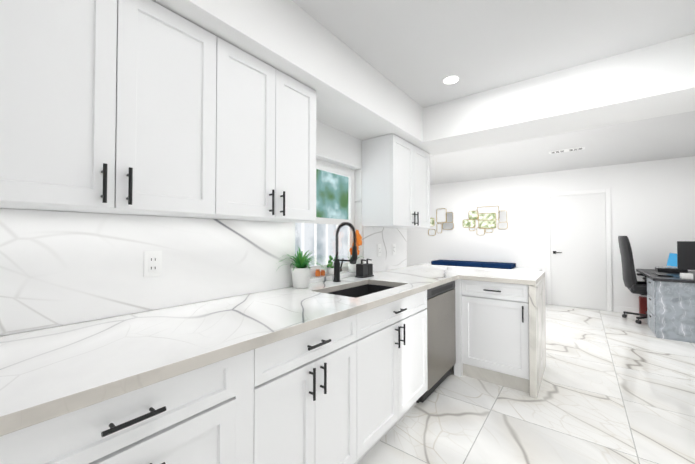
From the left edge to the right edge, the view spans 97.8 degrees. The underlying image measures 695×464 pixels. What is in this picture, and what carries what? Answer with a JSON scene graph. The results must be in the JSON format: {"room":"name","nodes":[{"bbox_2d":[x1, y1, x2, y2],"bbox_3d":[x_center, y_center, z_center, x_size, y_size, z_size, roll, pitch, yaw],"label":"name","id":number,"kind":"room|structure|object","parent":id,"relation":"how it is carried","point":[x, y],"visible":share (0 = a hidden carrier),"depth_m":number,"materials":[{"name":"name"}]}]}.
{"room":"kitchen","nodes":[
{"label":"kitchen","id":0,"kind":"room"},
{"bbox_2d":[1,120,404,335],"bbox_3d":[-1.183,0.035,1.228,0.150,2.500,5.880,-1,-1,38],"label":"wall","id":1,"kind":"structure","parent":0,"point":[337,147],"depth_m":2.53,"materials":[{"name":"white paint"}]},
{"bbox_2d":[0,0,219,218],"bbox_3d":[-0.936,-0.482,1.160,0.328,0.800,0.729,-1,-1,38],"label":"upper cabinet","id":2,"kind":"object","parent":1,"relation":"attached to","point":[141,107],"depth_m":1.04,"materials":[{"name":"white wood"}]},
{"bbox_2d":[0,169,406,335],"bbox_3d":[-0.662,-0.116,1.820,0.102,0.976,4.310,-1,-1,38],"label":"backsplash","id":3,"kind":"structure","parent":1,"relation":"attached to","point":[58,268],"depth_m":1.36,"materials":[{"name":"stone"}]},
{"bbox_2d":[216,38,315,221],"bbox_3d":[-0.517,-0.472,1.706,0.328,0.800,0.647,-1,-1,38],"label":"upper cabinet","id":4,"kind":"object","parent":1,"relation":"attached to","point":[268,117],"depth_m":1.56,"materials":[{"name":"white wood"}]},
{"bbox_2d":[295,159,354,275],"bbox_3d":[-0.204,-0.120,2.546,0.050,0.945,0.860,-1,-1,38],"label":"window","id":5,"kind":"structure","parent":1,"relation":"in","point":[322,165],"depth_m":2.68,"materials":[{"name":"white"}]},
{"bbox_2d":[309,271,355,283],"bbox_3d":[-0.172,0.368,2.514,0.180,0.033,0.860,-1,-1,38],"label":"window sill","id":6,"kind":"structure","parent":1,"relation":"attached to","point":[320,278],"depth_m":2.41,"materials":[{"name":"stone"}]},
{"bbox_2d":[315,269,322,275],"bbox_3d":[-0.235,0.322,2.400,0.041,0.054,0.041,0,-1,26],"label":"jar","id":7,"kind":"object","parent":6,"relation":"on","point":[317,272],"depth_m":2.39,"materials":[{"name":"orange glass"}]},
{"bbox_2d":[327,255,335,273],"bbox_3d":[-0.125,0.272,2.535,0.082,0.159,0.087,-1,-1,38],"label":"plant","id":8,"kind":"object","parent":6,"relation":"on","point":[330,267],"visible":0.81,"depth_m":2.52,"materials":[{"name":"green plant"}]},
{"bbox_2d":[347,230,361,271],"bbox_3d":[0.075,0.166,2.717,0.152,0.377,0.178,-1,-1,38],"label":"orchid plant","id":9,"kind":"object","parent":6,"relation":"on","point":[351,267],"visible":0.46,"depth_m":2.71,"materials":[{"name":"orange plant"}]},
{"bbox_2d":[362,134,429,227],"bbox_3d":[0.514,-0.449,3.048,0.328,0.800,0.820,-1,-1,38],"label":"upper cabinet","id":10,"kind":"object","parent":1,"relation":"attached to","point":[395,172],"depth_m":2.77,"materials":[{"name":"white wood"}]},
{"bbox_2d":[292,0,694,184],"bbox_3d":[0.446,-1.226,2.344,6.900,0.060,9.900,-1,-1,38],"label":"ceiling","id":11,"kind":"structure","parent":0,"point":[417,51],"depth_m":2.00,"materials":[{"name":"white paint"}]},
{"bbox_2d":[152,0,694,155],"bbox_3d":[-0.222,-1.063,0.527,2.550,0.330,5.910,-1,-1,38],"label":"soffit beam","id":12,"kind":"structure","parent":11,"relation":"attached to","point":[359,97],"depth_m":2.10,"materials":[{"name":"white paint"}]},
{"bbox_2d":[442,75,459,83],"bbox_3d":[0.812,-1.193,2.377,0.135,0.006,0.135,-1,-1,31],"label":"recessed light","id":13,"kind":"object","parent":11,"relation":"in","point":[451,79],"visible":1,"depth_m":2.35,"materials":[{"name":"white"}]},
{"bbox_2d":[549,147,584,153],"bbox_3d":[3.112,-1.158,4.305,0.420,0.009,0.130,-1,-1,38],"label":"ceiling vent","id":14,"kind":"object","parent":11,"relation":"in","point":[567,150],"visible":1,"depth_m":4.29,"materials":[{"name":"white metal"}]},
{"bbox_2d":[357,304,694,463],"bbox_3d":[0.446,1.333,2.300,6.900,0.060,9.900,-1,-1,38],"label":"floor","id":15,"kind":"structure","parent":0,"point":[616,388],"depth_m":2.21,"materials":[{"name":"tile"}]},
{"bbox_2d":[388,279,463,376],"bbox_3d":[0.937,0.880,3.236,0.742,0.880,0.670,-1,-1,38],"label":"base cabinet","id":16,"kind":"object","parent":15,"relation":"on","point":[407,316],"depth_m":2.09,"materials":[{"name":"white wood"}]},
{"bbox_2d":[0,222,475,435],"bbox_3d":[-0.219,0.264,1.738,0.708,0.690,4.728,-1,-1,38],"label":"countertop","id":17,"kind":"structure","parent":16,"relation":"on","point":[49,373],"depth_m":1.03,"materials":[{"name":"stone"}]},
{"bbox_2d":[276,247,325,287],"bbox_3d":[-0.297,0.240,2.055,0.362,0.272,0.435,-1,-1,38],"label":"plant pot","id":18,"kind":"object","parent":17,"relation":"on","point":[301,270],"visible":0.98,"depth_m":2.02,"materials":[{"name":"white ceramic"}]},
{"bbox_2d":[333,222,356,281],"bbox_3d":[-0.010,0.152,2.309,0.222,0.458,0.089,-1,-1,38],"label":"faucet","id":19,"kind":"object","parent":17,"relation":"on","point":[337,268],"depth_m":2.32,"materials":[{"name":"black metal"}]},
{"bbox_2d":[327,284,393,297],"bbox_3d":[0.108,0.517,2.088,0.384,0.195,0.694,-1,-1,38],"label":"sink basin","id":20,"kind":"object","parent":17,"relation":"in","point":[357,290],"depth_m":2.35,"materials":[{"name":"black stone"}]},
{"bbox_2d":[355,259,373,277],"bbox_3d":[0.148,0.309,2.615,0.086,0.154,0.170,-1,-1,38],"label":"soap caddy","id":21,"kind":"object","parent":17,"relation":"on","point":[365,270],"visible":1,"depth_m":2.57,"materials":[{"name":"black plastic"}]},
{"bbox_2d":[416,280,455,402],"bbox_3d":[0.540,0.873,2.708,0.642,0.875,0.643,-1,-1,38],"label":"dishwasher","id":22,"kind":"object","parent":15,"relation":"on","point":[441,348],"visible":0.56,"depth_m":2.47,"materials":[{"name":"grey metal"}]},
{"bbox_2d":[419,260,541,270],"bbox_3d":[2.645,0.997,6.263,2.270,0.750,0.515,-1,-1,38],"label":"bench","id":23,"kind":"object","parent":15,"relation":"on","point":[495,265],"visible":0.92,"depth_m":6.05,"materials":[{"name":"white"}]},
{"bbox_2d":[460,279,529,392],"bbox_3d":[1.415,0.873,2.869,0.595,0.880,0.670,-1,-1,38],"label":"base cabinet","id":24,"kind":"object","parent":15,"relation":"on","point":[494,316],"depth_m":2.59,"materials":[{"name":"white wood"}]},
{"bbox_2d":[460,267,544,285],"bbox_3d":[1.493,0.412,2.882,0.587,0.040,0.823,-1,-1,38],"label":"countertop","id":25,"kind":"structure","parent":24,"relation":"on","point":[523,277],"depth_m":2.70,"materials":[{"name":"stone"}]},
{"bbox_2d":[528,276,545,398],"bbox_3d":[1.709,0.870,2.713,0.050,0.881,0.818,-1,-1,38],"label":"waterfall panel","id":26,"kind":"object","parent":15,"relation":"on","point":[537,332],"visible":0.88,"depth_m":2.41,"materials":[{"name":"stone"}]},
{"bbox_2d":[618,236,646,323],"bbox_3d":[4.516,0.700,4.544,0.672,1.285,0.690,-1,-1,38],"label":"office chair","id":27,"kind":"object","parent":15,"relation":"on","point":[632,284],"visible":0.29,"depth_m":4.52,"materials":[{"name":"black plastic"}]},
{"bbox_2d":[639,296,647,313],"bbox_3d":[4.843,1.197,4.811,0.300,0.300,0.115,-1,-1,38],"label":"storage box","id":28,"kind":"object","parent":15,"relation":"on","point":[643,308],"visible":0.19,"depth_m":4.84,"materials":[{"name":"red"}]},
{"bbox_2d":[636,269,694,342],"bbox_3d":[4.768,0.958,4.012,1.220,0.750,1.470,-1,-1,38],"label":"office desk","id":29,"kind":"object","parent":15,"relation":"on","point":[671,308],"visible":1,"depth_m":3.74,"materials":[{"name":"metal"}]},
{"bbox_2d":[647,272,679,277],"bbox_3d":[4.334,0.574,4.093,0.340,0.019,0.540,-1,-1,38],"label":"desk mat","id":30,"kind":"object","parent":29,"relation":"on","point":[661,274],"visible":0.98,"depth_m":4.04,"materials":[{"name":"black plastic"}]},
{"bbox_2d":[655,253,687,272],"bbox_3d":[4.734,0.448,4.444,0.300,0.282,0.317,-1,-1,38],"label":"laptop","id":31,"kind":"object","parent":29,"relation":"on","point":[672,262],"visible":0.69,"depth_m":4.41,"materials":[{"name":"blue plastic"}]},
{"bbox_2d":[677,241,694,269],"bbox_3d":[4.583,0.349,3.805,0.590,0.459,0.180,-1,-1,38],"label":"monitor","id":32,"kind":"object","parent":29,"relation":"on","point":[685,255],"visible":1,"depth_m":3.96,"materials":[{"name":"black plastic"}]},
{"bbox_2d":[680,273,692,278],"bbox_3d":[4.200,0.545,3.755,0.100,0.064,0.080,-1,-1,38],"label":"box","id":33,"kind":"object","parent":29,"relation":"on","point":[686,275],"visible":0.98,"depth_m":3.73,"materials":[{"name":"white"}]},
{"bbox_2d":[405,156,694,310],"bbox_3d":[3.384,0.120,6.149,6.900,2.500,0.150,-1,-1,38],"label":"wall","id":34,"kind":"structure","parent":0,"point":[653,211],"depth_m":5.67,"materials":[{"name":"white paint"}]},
{"bbox_2d":[428,208,453,235],"bbox_3d":[2.118,-0.229,7.009,0.669,0.619,0.034,-1,-1,38],"label":"wall art","id":35,"kind":"object","parent":34,"relation":"attached to","point":[449,224],"depth_m":6.90,"materials":[{"name":"gold metal"}]},
{"bbox_2d":[463,206,507,234],"bbox_3d":[2.893,-0.234,6.413,0.893,0.603,0.034,-1,-1,38],"label":"wall art","id":36,"kind":"object","parent":34,"relation":"attached to","point":[486,221],"depth_m":6.39,"materials":[{"name":"gold metal"}]},
{"bbox_2d":[546,188,611,310],"bbox_3d":[4.127,0.308,5.445,0.930,2.100,0.055,-1,-1,38],"label":"door","id":37,"kind":"structure","parent":34,"relation":"in","point":[578,258],"depth_m":5.44,"materials":[{"name":"white paint"}]},
{"bbox_2d":[614,306,638,312],"bbox_3d":[5.179,1.294,4.647,1.650,0.100,0.014,-1,-1,38],"label":"baseboard","id":38,"kind":"structure","parent":34,"relation":"attached to","point":[621,309],"depth_m":5.05,"materials":[{"name":"white wood"}]},
{"label":"outside","id":39,"kind":"structure","parent":0,"visible":0},
{"bbox_2d":[295,169,347,265],"bbox_3d":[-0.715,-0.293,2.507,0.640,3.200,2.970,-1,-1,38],"label":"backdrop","id":40,"kind":"structure","parent":39,"point":[326,234],"depth_m":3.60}
]}

